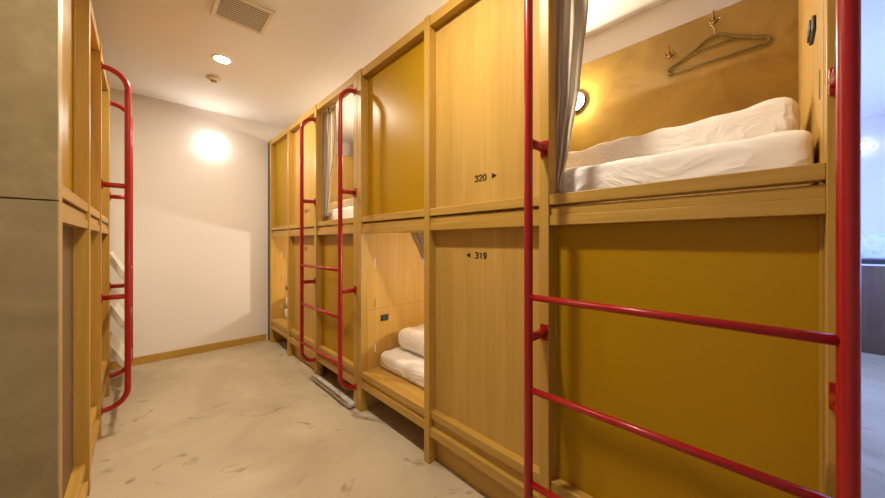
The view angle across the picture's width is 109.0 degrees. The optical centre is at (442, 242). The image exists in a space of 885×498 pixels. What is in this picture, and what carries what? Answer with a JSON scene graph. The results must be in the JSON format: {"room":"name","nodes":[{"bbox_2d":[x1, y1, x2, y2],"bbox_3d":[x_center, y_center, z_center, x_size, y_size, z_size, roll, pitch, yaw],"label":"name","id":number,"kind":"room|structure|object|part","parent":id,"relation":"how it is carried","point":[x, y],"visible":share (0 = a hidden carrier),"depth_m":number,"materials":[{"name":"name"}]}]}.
{"room":"dormitory","nodes":[
{"label":"dormitory","id":0,"kind":"room"},
{"bbox_2d":[110,88,352,361],"bbox_3d":[-2.490,-0.120,3.251,3.600,2.480,0.100,0,0,-44],"label":"wall","id":1,"kind":"structure","parent":0,"point":[200,215],"depth_m":3.16,"materials":[{"name":"white paint"}]},
{"bbox_2d":[110,334,265,369],"bbox_3d":[-2.851,1.084,2.826,2.290,0.072,0.014,0,0,-44],"label":"baseboard","id":2,"kind":"structure","parent":1,"relation":"attached to","point":[145,359],"depth_m":3.14,"materials":[{"name":"brown wood"}]},
{"bbox_2d":[205,140,218,151],"bbox_3d":[-2.375,-1.000,3.254,0.114,0.114,0.052,0,0,-44],"label":"wall sconce","id":3,"kind":"object","parent":1,"relation":"attached to","point":[211,145],"visible":1,"depth_m":3.24,"materials":[{"name":"grey metal"}]},
{"bbox_2d":[268,142,269,340],"bbox_3d":[-1.969,-0.014,3.605,0.018,2.268,0.108,0,0,-44],"label":"trim","id":4,"kind":"structure","parent":1,"relation":"attached to","point":[269,142],"depth_m":3.60,"materials":[{"name":"brown"}]},
{"bbox_2d":[87,340,884,497],"bbox_3d":[1.158,1.170,2.044,7.200,0.100,6.850,0,0,-44],"label":"floor","id":5,"kind":"structure","parent":0,"point":[251,420],"depth_m":1.82,"materials":[{"name":"concrete"}]},
{"bbox_2d":[0,0,109,497],"bbox_3d":[-2.122,-0.015,1.244,1.020,2.270,2.028,0,0,-44],"label":"bunk","id":6,"kind":"object","parent":5,"relation":"on","point":[55,89],"visible":1,"depth_m":0.86,"materials":[{"name":"brown wood"}]},
{"bbox_3d":[-1.427,-0.633,0.517,1.020,1.034,0.018,0,0,-44],"label":"panel","id":7,"kind":"part","parent":6,"relation":"part of","materials":[{"name":"grey laminate"}]},
{"bbox_3d":[-1.427,0.504,0.517,1.020,1.232,0.018,0,0,-44],"label":"panel","id":8,"kind":"part","parent":6,"relation":"part of","materials":[{"name":"grey laminate"}]},
{"bbox_3d":[-1.102,-0.015,0.876,0.055,2.270,0.050,0,0,-44],"label":"post","id":9,"kind":"part","parent":6,"relation":"part of","materials":[{"name":"brown wood"}]},
{"bbox_3d":[-1.372,-0.633,1.116,0.018,0.925,0.670,0,0,-44],"label":"panel","id":10,"kind":"part","parent":6,"relation":"part of","materials":[{"name":"orange paint"}]},
{"bbox_3d":[-1.372,0.460,1.117,0.017,1.041,0.670,0,0,-44],"label":"panel","id":11,"kind":"part","parent":6,"relation":"part of","materials":[{"name":"brown wood"}]},
{"bbox_3d":[-1.355,-0.112,1.132,0.042,0.029,0.670,0,0,-44],"label":"rail","id":12,"kind":"part","parent":6,"relation":"part of","materials":[{"name":"brown wood"}]},
{"bbox_3d":[-1.355,0.989,1.132,0.042,0.037,0.670,0,0,-44],"label":"rail","id":13,"kind":"part","parent":6,"relation":"part of","materials":[{"name":"brown wood"}]},
{"bbox_3d":[-1.353,-0.079,1.135,0.049,0.036,0.670,0,0,-44],"label":"rail","id":14,"kind":"part","parent":6,"relation":"part of","materials":[{"name":"brown wood"}]},
{"bbox_3d":[-1.352,-0.152,1.135,0.050,0.037,0.670,0,0,-44],"label":"rail","id":15,"kind":"part","parent":6,"relation":"part of","materials":[{"name":"brown wood"}]},
{"bbox_3d":[-1.597,-0.015,1.392,0.055,2.270,0.040,0,0,-44],"label":"post","id":16,"kind":"part","parent":6,"relation":"part of","materials":[{"name":"brown wood"}]},
{"bbox_3d":[-1.352,1.072,1.135,0.050,0.044,0.670,0,0,-44],"label":"rail","id":17,"kind":"part","parent":6,"relation":"part of","materials":[{"name":"brown wood"}]},
{"bbox_3d":[-1.800,-0.112,1.596,0.042,0.029,0.535,0,0,-44],"label":"rail","id":18,"kind":"part","parent":6,"relation":"part of","materials":[{"name":"brown wood"}]},
{"bbox_3d":[-1.800,0.939,1.596,0.042,0.037,0.535,0,0,-44],"label":"rail","id":19,"kind":"part","parent":6,"relation":"part of","materials":[{"name":"brown wood"}]},
{"bbox_3d":[-1.798,-1.122,1.598,0.049,0.052,0.535,0,0,-44],"label":"rail","id":20,"kind":"part","parent":6,"relation":"part of","materials":[{"name":"brown wood"}]},
{"bbox_3d":[-1.797,-0.079,1.599,0.049,0.036,0.535,0,0,-44],"label":"rail","id":21,"kind":"part","parent":6,"relation":"part of","materials":[{"name":"brown wood"}]},
{"bbox_3d":[-1.797,-0.152,1.599,0.050,0.037,0.535,0,0,-44],"label":"rail","id":22,"kind":"part","parent":6,"relation":"part of","materials":[{"name":"brown wood"}]},
{"bbox_3d":[-1.797,1.022,1.599,0.050,0.044,0.535,0,0,-44],"label":"rail","id":23,"kind":"part","parent":6,"relation":"part of","materials":[{"name":"brown wood"}]},
{"bbox_3d":[-1.993,-0.015,1.806,0.055,2.270,0.035,0,0,-44],"label":"post","id":24,"kind":"part","parent":6,"relation":"part of","materials":[{"name":"brown wood"}]},
{"bbox_3d":[-2.227,0.874,2.042,0.042,0.037,0.630,0,0,-44],"label":"rail","id":25,"kind":"part","parent":6,"relation":"part of","materials":[{"name":"brown wood"}]},
{"bbox_3d":[-2.225,-1.122,2.044,0.049,0.052,0.630,0,0,-44],"label":"rail","id":26,"kind":"part","parent":6,"relation":"part of","materials":[{"name":"brown wood"}]},
{"bbox_3d":[-2.224,-0.079,2.045,0.049,0.036,0.630,0,0,-44],"label":"rail","id":27,"kind":"part","parent":6,"relation":"part of","materials":[{"name":"brown wood"}]},
{"bbox_3d":[-2.224,-0.152,2.045,0.050,0.037,0.630,0,0,-44],"label":"rail","id":28,"kind":"part","parent":6,"relation":"part of","materials":[{"name":"brown wood"}]},
{"bbox_3d":[-2.224,0.957,2.045,0.050,0.044,0.630,0,0,-44],"label":"rail","id":29,"kind":"part","parent":6,"relation":"part of","materials":[{"name":"brown wood"}]},
{"bbox_3d":[-2.458,-0.015,2.292,0.055,2.270,0.050,0,0,-44],"label":"post","id":30,"kind":"part","parent":6,"relation":"part of","materials":[{"name":"brown wood"}]},
{"bbox_2d":[101,62,132,415],"bbox_3d":[-2.159,-0.022,2.108,0.122,2.039,0.702,0,0,-44],"label":"ladder","id":31,"kind":"object","parent":6,"relation":"attached to","point":[127,186],"visible":1,"depth_m":1.89,"materials":[{"name":"red metal"}]},
{"bbox_2d":[110,251,123,390],"bbox_3d":[-2.678,0.560,2.517,0.252,1.120,0.440,0,0,-44],"label":"rack","id":32,"kind":"object","parent":5,"relation":"on","point":[116,310],"visible":0.27,"depth_m":2.42,"materials":[{"name":"white metal"}]},
{"bbox_2d":[110,332,123,367],"bbox_3d":[-2.636,0.865,2.557,0.134,0.212,0.440,0,0,-44],"label":"shelf","id":33,"kind":"object","parent":32,"relation":"attached to","point":[116,346],"depth_m":2.45,"materials":[{"name":"white metal"}]},
{"bbox_2d":[110,300,123,328],"bbox_3d":[-2.636,0.560,2.557,0.134,0.212,0.440,0,0,-44],"label":"shelf","id":34,"kind":"object","parent":32,"relation":"attached to","point":[116,310],"depth_m":2.42,"materials":[{"name":"beige wood"}]},
{"bbox_2d":[110,251,123,279],"bbox_3d":[-2.636,0.180,2.557,0.134,0.212,0.440,0,0,-44],"label":"shelf","id":35,"kind":"object","parent":32,"relation":"attached to","point":[115,262],"depth_m":2.42,"materials":[{"name":"beige wood"}]},
{"bbox_2d":[270,72,356,408],"bbox_3d":[-0.892,-0.015,3.187,1.020,2.270,1.982,0,0,-44],"label":"bunk","id":36,"kind":"object","parent":5,"relation":"on","point":[320,242],"visible":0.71,"depth_m":2.83,"materials":[{"name":"brown wood"}]},
{"bbox_3d":[-1.909,-0.015,3.551,0.055,2.270,0.050,0,0,-44],"label":"post","id":37,"kind":"part","parent":36,"relation":"part of","materials":[{"name":"brown wood"}]},
{"bbox_3d":[-1.704,0.939,3.339,0.050,0.046,0.540,0,0,-44],"label":"sill rail","id":38,"kind":"part","parent":36,"relation":"part of","materials":[{"name":"brown wood"}]},
{"bbox_3d":[-1.701,0.873,3.341,0.056,0.038,0.540,0,0,-44],"label":"sill rail","id":39,"kind":"part","parent":36,"relation":"part of","materials":[{"name":"brown wood"}]},
{"bbox_3d":[-1.704,-0.152,3.339,0.050,0.037,0.540,0,0,-44],"label":"rail","id":40,"kind":"part","parent":36,"relation":"part of","materials":[{"name":"brown wood"}]},
{"bbox_3d":[-1.702,-1.122,3.340,0.049,0.052,0.540,0,0,-44],"label":"rail","id":41,"kind":"part","parent":36,"relation":"part of","materials":[{"name":"brown wood"}]},
{"bbox_3d":[-1.703,-0.079,3.340,0.049,0.036,0.540,0,0,-44],"label":"rail","id":42,"kind":"part","parent":36,"relation":"part of","materials":[{"name":"brown wood"}]},
{"bbox_3d":[-1.701,-0.112,3.342,0.042,0.029,0.540,0,0,-44],"label":"rail","id":43,"kind":"part","parent":36,"relation":"part of","materials":[{"name":"brown wood"}]},
{"bbox_3d":[-1.684,-0.633,3.358,0.018,0.925,0.540,0,0,-44],"label":"panel","id":44,"kind":"part","parent":36,"relation":"part of","materials":[{"name":"orange paint"}]},
{"bbox_3d":[-1.505,-0.015,3.130,0.055,2.270,0.036,0,0,-44],"label":"post","id":45,"kind":"part","parent":36,"relation":"part of","materials":[{"name":"brown wood"}]},
{"bbox_3d":[-1.265,0.913,2.896,0.030,0.043,0.634,0,0,-44],"label":"rail","id":46,"kind":"part","parent":36,"relation":"part of","materials":[{"name":"brown wood"}]},
{"bbox_3d":[-1.272,-1.122,2.890,0.049,0.052,0.634,0,0,-44],"label":"rail","id":47,"kind":"part","parent":36,"relation":"part of","materials":[{"name":"brown wood"}]},
{"bbox_3d":[-1.272,-0.079,2.890,0.049,0.036,0.634,0,0,-44],"label":"rail","id":48,"kind":"part","parent":36,"relation":"part of","materials":[{"name":"brown wood"}]},
{"bbox_3d":[-1.273,-0.152,2.889,0.050,0.037,0.634,0,0,-44],"label":"rail","id":49,"kind":"part","parent":36,"relation":"part of","materials":[{"name":"brown wood"}]},
{"bbox_3d":[-1.273,0.957,2.889,0.050,0.044,0.634,0,0,-44],"label":"rail","id":50,"kind":"part","parent":36,"relation":"part of","materials":[{"name":"brown wood"}]},
{"bbox_3d":[-1.270,-0.112,2.892,0.042,0.029,0.634,0,0,-44],"label":"rail","id":51,"kind":"part","parent":36,"relation":"part of","materials":[{"name":"brown wood"}]},
{"bbox_3d":[-1.270,0.874,2.892,0.042,0.037,0.634,0,0,-44],"label":"rail","id":52,"kind":"part","parent":36,"relation":"part of","materials":[{"name":"brown wood"}]},
{"bbox_3d":[-1.253,-0.633,2.908,0.018,0.925,0.634,0,0,-44],"label":"panel","id":53,"kind":"part","parent":36,"relation":"part of","materials":[{"name":"brown wood"}]},
{"bbox_3d":[-1.254,0.402,2.908,0.017,0.926,0.634,0,0,-44],"label":"panel","id":54,"kind":"part","parent":36,"relation":"part of","materials":[{"name":"brown wood"}]},
{"bbox_3d":[-1.041,-0.015,2.646,0.055,2.270,0.038,0,0,-44],"label":"post","id":55,"kind":"part","parent":36,"relation":"part of","materials":[{"name":"brown wood"}]},
{"bbox_2d":[300,88,355,389],"bbox_3d":[-0.870,-0.022,2.338,0.122,2.039,0.714,0,0,-44],"label":"ladder","id":56,"kind":"object","parent":36,"relation":"attached to","point":[344,92],"visible":1,"depth_m":2.12,"materials":[{"name":"red metal"}]},
{"bbox_2d":[322,104,335,216],"bbox_3d":[-0.963,-0.668,2.652,0.031,0.896,0.305,0,0,-44],"label":"curtain","id":57,"kind":"object","parent":36,"relation":"hanging from","point":[328,117],"visible":0.95,"depth_m":2.64,"materials":[{"name":"beige fabric"}]},
{"bbox_2d":[311,206,352,227],"bbox_3d":[-0.873,-0.208,3.203,0.868,0.161,1.880,0,0,-44],"label":"mattress","id":58,"kind":"object","parent":36,"relation":"on","point":[347,212],"visible":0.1,"depth_m":2.56,"materials":[{"name":"white fabric"}]},
{"bbox_2d":[329,198,352,209],"bbox_3d":[-0.652,-0.366,3.074,0.598,0.143,1.362,0,0,-44],"label":"quilt","id":59,"kind":"object","parent":58,"relation":"on","point":[347,202],"visible":0.06,"depth_m":2.92,"materials":[{"name":"white fabric"}]},
{"bbox_3d":[-0.806,-1.122,2.405,0.049,0.052,0.635,0,0,-44],"label":"rail","id":60,"kind":"part","parent":36,"relation":"part of","materials":[{"name":"brown wood"}]},
{"bbox_3d":[-0.807,-0.079,2.404,0.049,0.036,0.635,0,0,-44],"label":"rail","id":61,"kind":"part","parent":36,"relation":"part of","materials":[{"name":"brown wood"}]},
{"bbox_3d":[-0.807,-0.152,2.404,0.050,0.037,0.635,0,0,-44],"label":"rail","id":62,"kind":"part","parent":36,"relation":"part of","materials":[{"name":"brown wood"}]},
{"bbox_3d":[-0.807,0.957,2.404,0.050,0.044,0.635,0,0,-44],"label":"rail","id":63,"kind":"part","parent":36,"relation":"part of","materials":[{"name":"brown wood"}]},
{"bbox_3d":[-0.805,-0.112,2.406,0.042,0.029,0.635,0,0,-44],"label":"rail","id":64,"kind":"part","parent":36,"relation":"part of","materials":[{"name":"brown wood"}]},
{"bbox_3d":[-0.805,0.874,2.406,0.042,0.037,0.635,0,0,-44],"label":"rail","id":65,"kind":"part","parent":36,"relation":"part of","materials":[{"name":"brown wood"}]},
{"bbox_3d":[-0.788,0.402,2.422,0.017,0.926,0.635,0,0,-44],"label":"panel","id":66,"kind":"part","parent":36,"relation":"part of","materials":[{"name":"orange paint"}]},
{"bbox_3d":[-0.800,0.913,2.410,0.030,0.043,0.635,0,0,-44],"label":"rail","id":67,"kind":"part","parent":36,"relation":"part of","materials":[{"name":"brown wood"}]},
{"bbox_3d":[-0.572,-0.015,2.155,0.055,2.270,0.049,0,0,-44],"label":"post","id":68,"kind":"part","parent":36,"relation":"part of","materials":[{"name":"brown wood"}]},
{"bbox_2d":[311,374,354,408],"bbox_3d":[-0.834,1.103,2.355,0.048,0.034,0.655,0,0,-44],"label":"floor strip","id":69,"kind":"object","parent":5,"relation":"on","point":[322,383],"visible":1,"depth_m":2.30,"materials":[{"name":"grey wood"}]},
{"bbox_2d":[357,0,835,497],"bbox_3d":[0.505,-0.015,1.729,1.020,2.270,2.049,0,0,-44],"label":"bunk","id":70,"kind":"object","parent":5,"relation":"on","point":[440,111],"visible":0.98,"depth_m":1.15,"materials":[{"name":"brown wood"}]},
{"bbox_3d":[-0.535,-0.015,2.117,0.055,2.270,0.050,0,0,-44],"label":"post","id":71,"kind":"part","parent":70,"relation":"part of","materials":[{"name":"brown wood"}]},
{"bbox_3d":[-0.294,-1.122,1.870,0.049,0.052,0.640,0,0,-44],"label":"rail","id":72,"kind":"part","parent":70,"relation":"part of","materials":[{"name":"brown wood"}]},
{"bbox_3d":[-0.295,0.939,1.869,0.050,0.046,0.640,0,0,-44],"label":"sill rail","id":73,"kind":"part","parent":70,"relation":"part of","materials":[{"name":"brown wood"}]},
{"bbox_3d":[-0.293,0.873,1.871,0.056,0.038,0.640,0,0,-44],"label":"sill rail","id":74,"kind":"part","parent":70,"relation":"part of","materials":[{"name":"brown wood"}]},
{"bbox_3d":[-0.295,-0.079,1.869,0.049,0.036,0.640,0,0,-44],"label":"rail","id":75,"kind":"part","parent":70,"relation":"part of","materials":[{"name":"brown wood"}]},
{"bbox_3d":[-0.295,-0.152,1.869,0.050,0.037,0.640,0,0,-44],"label":"rail","id":76,"kind":"part","parent":70,"relation":"part of","materials":[{"name":"brown wood"}]},
{"bbox_3d":[-0.292,0.904,1.872,0.040,0.022,0.640,0,0,-44],"label":"sill rail","id":77,"kind":"part","parent":70,"relation":"part of","materials":[{"name":"brown wood"}]},
{"bbox_3d":[-0.292,-0.112,1.871,0.042,0.029,0.640,0,0,-44],"label":"rail","id":78,"kind":"part","parent":70,"relation":"part of","materials":[{"name":"brown wood"}]},
{"bbox_3d":[-0.276,-0.633,1.887,0.018,0.925,0.640,0,0,-44],"label":"panel","id":79,"kind":"part","parent":70,"relation":"part of","materials":[{"name":"orange paint"}]},
{"bbox_2d":[380,347,423,387],"bbox_3d":[0.532,0.799,1.754,0.843,0.114,1.937,0,0,-44],"label":"mattress","id":80,"kind":"object","parent":70,"relation":"on","point":[407,364],"visible":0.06,"depth_m":2.01,"materials":[{"name":"white fabric"}]},
{"bbox_2d":[398,324,423,355],"bbox_3d":[0.259,0.663,2.079,0.697,0.145,1.003,0,0,-44],"label":"quilt","id":81,"kind":"object","parent":80,"relation":"on","point":[409,338],"visible":0.11,"depth_m":2.10,"materials":[{"name":"white fabric"}]},
{"bbox_2d":[411,232,423,264],"bbox_3d":[-0.059,0.331,1.706,0.029,0.778,0.370,0,0,-44],"label":"curtain","id":82,"kind":"object","parent":70,"relation":"hanging from","point":[418,237],"visible":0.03,"depth_m":1.77,"materials":[{"name":"brown fabric"}]},
{"bbox_3d":[-0.062,-0.015,1.622,0.055,2.270,0.039,0,0,-44],"label":"post","id":83,"kind":"part","parent":70,"relation":"part of","materials":[{"name":"brown wood"}]},
{"bbox_3d":[0.164,-1.122,1.391,0.049,0.052,0.607,0,0,-44],"label":"rail","id":84,"kind":"part","parent":70,"relation":"part of","materials":[{"name":"brown wood"}]},
{"bbox_3d":[0.163,-0.079,1.391,0.049,0.036,0.607,0,0,-44],"label":"rail","id":85,"kind":"part","parent":70,"relation":"part of","materials":[{"name":"brown wood"}]},
{"bbox_3d":[0.163,-0.152,1.390,0.050,0.037,0.607,0,0,-44],"label":"rail","id":86,"kind":"part","parent":70,"relation":"part of","materials":[{"name":"brown wood"}]},
{"bbox_3d":[0.163,0.957,1.390,0.050,0.044,0.607,0,0,-44],"label":"rail","id":87,"kind":"part","parent":70,"relation":"part of","materials":[{"name":"brown wood"}]},
{"bbox_3d":[0.166,-0.112,1.393,0.042,0.029,0.607,0,0,-44],"label":"rail","id":88,"kind":"part","parent":70,"relation":"part of","materials":[{"name":"brown wood"}]},
{"bbox_3d":[0.170,0.913,1.397,0.030,0.043,0.607,0,0,-44],"label":"rail","id":89,"kind":"part","parent":70,"relation":"part of","materials":[{"name":"brown wood"}]},
{"bbox_3d":[0.166,0.874,1.393,0.042,0.037,0.607,0,0,-44],"label":"rail","id":90,"kind":"part","parent":70,"relation":"part of","materials":[{"name":"brown wood"}]},
{"bbox_3d":[0.182,-0.633,1.409,0.018,0.925,0.607,0,0,-44],"label":"panel","id":91,"kind":"part","parent":70,"relation":"part of","materials":[{"name":"brown wood"}]},
{"bbox_3d":[0.182,0.402,1.409,0.017,0.926,0.607,0,0,-44],"label":"panel","id":92,"kind":"part","parent":70,"relation":"part of","materials":[{"name":"brown wood"}]},
{"bbox_3d":[0.385,-0.015,1.156,0.055,2.270,0.038,0,0,-44],"label":"post","id":93,"kind":"part","parent":70,"relation":"part of","materials":[{"name":"brown wood"}]},
{"bbox_3d":[0.620,0.874,0.919,0.042,0.037,0.630,0,0,-44],"label":"rail","id":94,"kind":"part","parent":70,"relation":"part of","materials":[{"name":"brown wood"}]},
{"bbox_2d":[556,0,588,192],"bbox_3d":[0.468,-0.653,1.155,0.029,0.926,0.203,0,0,-44],"label":"curtain","id":95,"kind":"object","parent":70,"relation":"hanging from","point":[571,15],"visible":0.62,"depth_m":1.16,"materials":[{"name":"beige fabric"}]},
{"bbox_2d":[576,92,585,111],"bbox_3d":[0.852,-0.910,2.034,0.052,0.124,0.124,0,0,-44],"label":"wall lamp","id":96,"kind":"object","parent":70,"relation":"attached to","point":[581,99],"visible":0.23,"depth_m":2.00,"materials":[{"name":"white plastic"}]},
{"bbox_2d":[576,93,583,109],"bbox_3d":[0.846,-0.910,2.028,0.034,0.110,0.110,0,0,-44],"label":"diffuser","id":97,"kind":"object","parent":96,"relation":"attached to","point":[580,104],"depth_m":2.00,"materials":[{"name":"white"}]},
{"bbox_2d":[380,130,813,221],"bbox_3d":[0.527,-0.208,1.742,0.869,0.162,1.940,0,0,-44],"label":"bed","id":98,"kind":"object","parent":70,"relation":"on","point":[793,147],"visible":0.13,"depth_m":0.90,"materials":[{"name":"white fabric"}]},
{"bbox_2d":[565,97,799,168],"bbox_3d":[0.769,-0.367,1.591,0.602,0.145,1.363,0,0,-44],"label":"quilt","id":99,"kind":"object","parent":98,"relation":"on","point":[780,114],"visible":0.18,"depth_m":1.05,"materials":[{"name":"white fabric"}]},
{"bbox_3d":[0.617,-0.079,0.916,0.049,0.036,0.630,0,0,-44],"label":"rail","id":100,"kind":"part","parent":70,"relation":"part of","materials":[{"name":"brown wood"}]},
{"bbox_3d":[0.617,-0.152,0.916,0.050,0.037,0.630,0,0,-44],"label":"rail","id":101,"kind":"part","parent":70,"relation":"part of","materials":[{"name":"brown wood"}]},
{"bbox_3d":[0.636,0.402,0.934,0.017,0.926,0.630,0,0,-44],"label":"panel","id":102,"kind":"part","parent":70,"relation":"part of","materials":[{"name":"orange paint"}]},
{"bbox_3d":[0.620,-0.112,0.919,0.042,0.029,0.630,0,0,-44],"label":"rail","id":103,"kind":"part","parent":70,"relation":"part of","materials":[{"name":"brown wood"}]},
{"bbox_2d":[524,0,860,497],"bbox_3d":[0.552,-0.022,0.853,0.122,2.039,0.697,0,0,-44],"label":"ladder","id":104,"kind":"object","parent":70,"relation":"attached to","point":[844,82],"visible":1,"depth_m":0.59,"materials":[{"name":"red metal"}]},
{"bbox_2d":[666,17,771,74],"bbox_3d":[1.333,-0.995,1.547,0.014,0.214,0.391,0,0,-44],"label":"hanger","id":105,"kind":"object","parent":70,"relation":"hanging from","point":[733,36],"visible":1,"depth_m":1.53,"materials":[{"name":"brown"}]},
{"bbox_2d":[809,15,815,45],"bbox_3d":[0.993,-0.568,0.847,0.095,0.040,0.008,0,0,-44],"label":"power socket","id":106,"kind":"object","parent":70,"relation":"attached to","point":[812,23],"depth_m":0.82,"materials":[{"name":"black plastic"}]},
{"bbox_3d":[0.849,-0.015,0.671,0.055,2.270,0.045,0,0,-44],"label":"post","id":107,"kind":"part","parent":70,"relation":"part of","materials":[{"name":"brown wood"}]},
{"bbox_2d":[861,234,884,355],"bbox_3d":[4.485,0.512,3.277,0.408,1.215,1.130,0,0,-44],"label":"cabinet","id":108,"kind":"object","parent":5,"relation":"on","point":[872,245],"depth_m":3.18,"materials":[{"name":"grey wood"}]},
{"bbox_2d":[861,258,884,263],"bbox_3d":[4.485,0.194,3.277,0.408,0.047,1.130,0,0,-44],"label":"countertop","id":109,"kind":"structure","parent":108,"relation":"on","point":[863,260],"depth_m":3.17,"materials":[{"name":"grey"}]},
{"bbox_2d":[91,0,884,143],"bbox_3d":[1.158,-1.410,2.044,7.200,0.100,6.850,0,0,-44],"label":"ceiling","id":110,"kind":"structure","parent":0,"point":[164,49],"depth_m":2.21,"materials":[{"name":"white paint"}]},
{"bbox_2d":[206,75,220,82],"bbox_3d":[-1.891,-1.341,2.606,0.100,0.036,0.100,0,0,-44],"label":"smoke detector","id":111,"kind":"object","parent":110,"relation":"attached to","point":[214,79],"visible":1,"depth_m":2.59,"materials":[{"name":"beige plastic"}]},
{"bbox_2d":[212,54,231,63],"bbox_3d":[-1.635,-1.357,2.338,0.124,0.006,0.124,0,0,-44],"label":"recessed light","id":112,"kind":"object","parent":110,"relation":"in","point":[219,58],"visible":1,"depth_m":2.34,"materials":[{"name":"white metal"}]},
{"bbox_2d":[210,0,274,35],"bbox_3d":[-1.180,-1.354,1.865,0.276,0.012,0.276,0,0,-44],"label":"ceiling vent","id":113,"kind":"object","parent":110,"relation":"in","point":[249,15],"visible":1,"depth_m":1.87,"materials":[{"name":"beige metal"}]},
{"bbox_2d":[582,0,741,64],"bbox_3d":[0.247,-0.120,2.923,0.100,2.480,4.160,0,0,-44],"label":"wall","id":114,"kind":"structure","parent":0,"point":[671,14],"depth_m":1.85,"materials":[{"name":"white paint"}]},
{"bbox_2d":[861,115,884,258],"bbox_3d":[4.717,-0.120,3.416,0.100,2.480,1.310,0,0,-44],"label":"wall","id":115,"kind":"structure","parent":0,"point":[872,128],"depth_m":3.41,"materials":[{"name":"white paint"}]},
{"bbox_2d":[861,141,872,150],"bbox_3d":[4.596,-1.050,3.432,0.052,0.104,0.104,0,0,-44],"label":"wall sconce","id":116,"kind":"object","parent":115,"relation":"attached to","point":[866,145],"visible":0.74,"depth_m":3.42,"materials":[{"name":"white metal"}]},
{"bbox_2d":[861,234,884,257],"bbox_3d":[4.623,0.037,3.409,0.025,0.264,1.130,0,0,-44],"label":"backsplash","id":117,"kind":"structure","parent":115,"relation":"attached to","point":[872,245],"depth_m":3.39,"materials":[{"name":"stone"}]}
]}

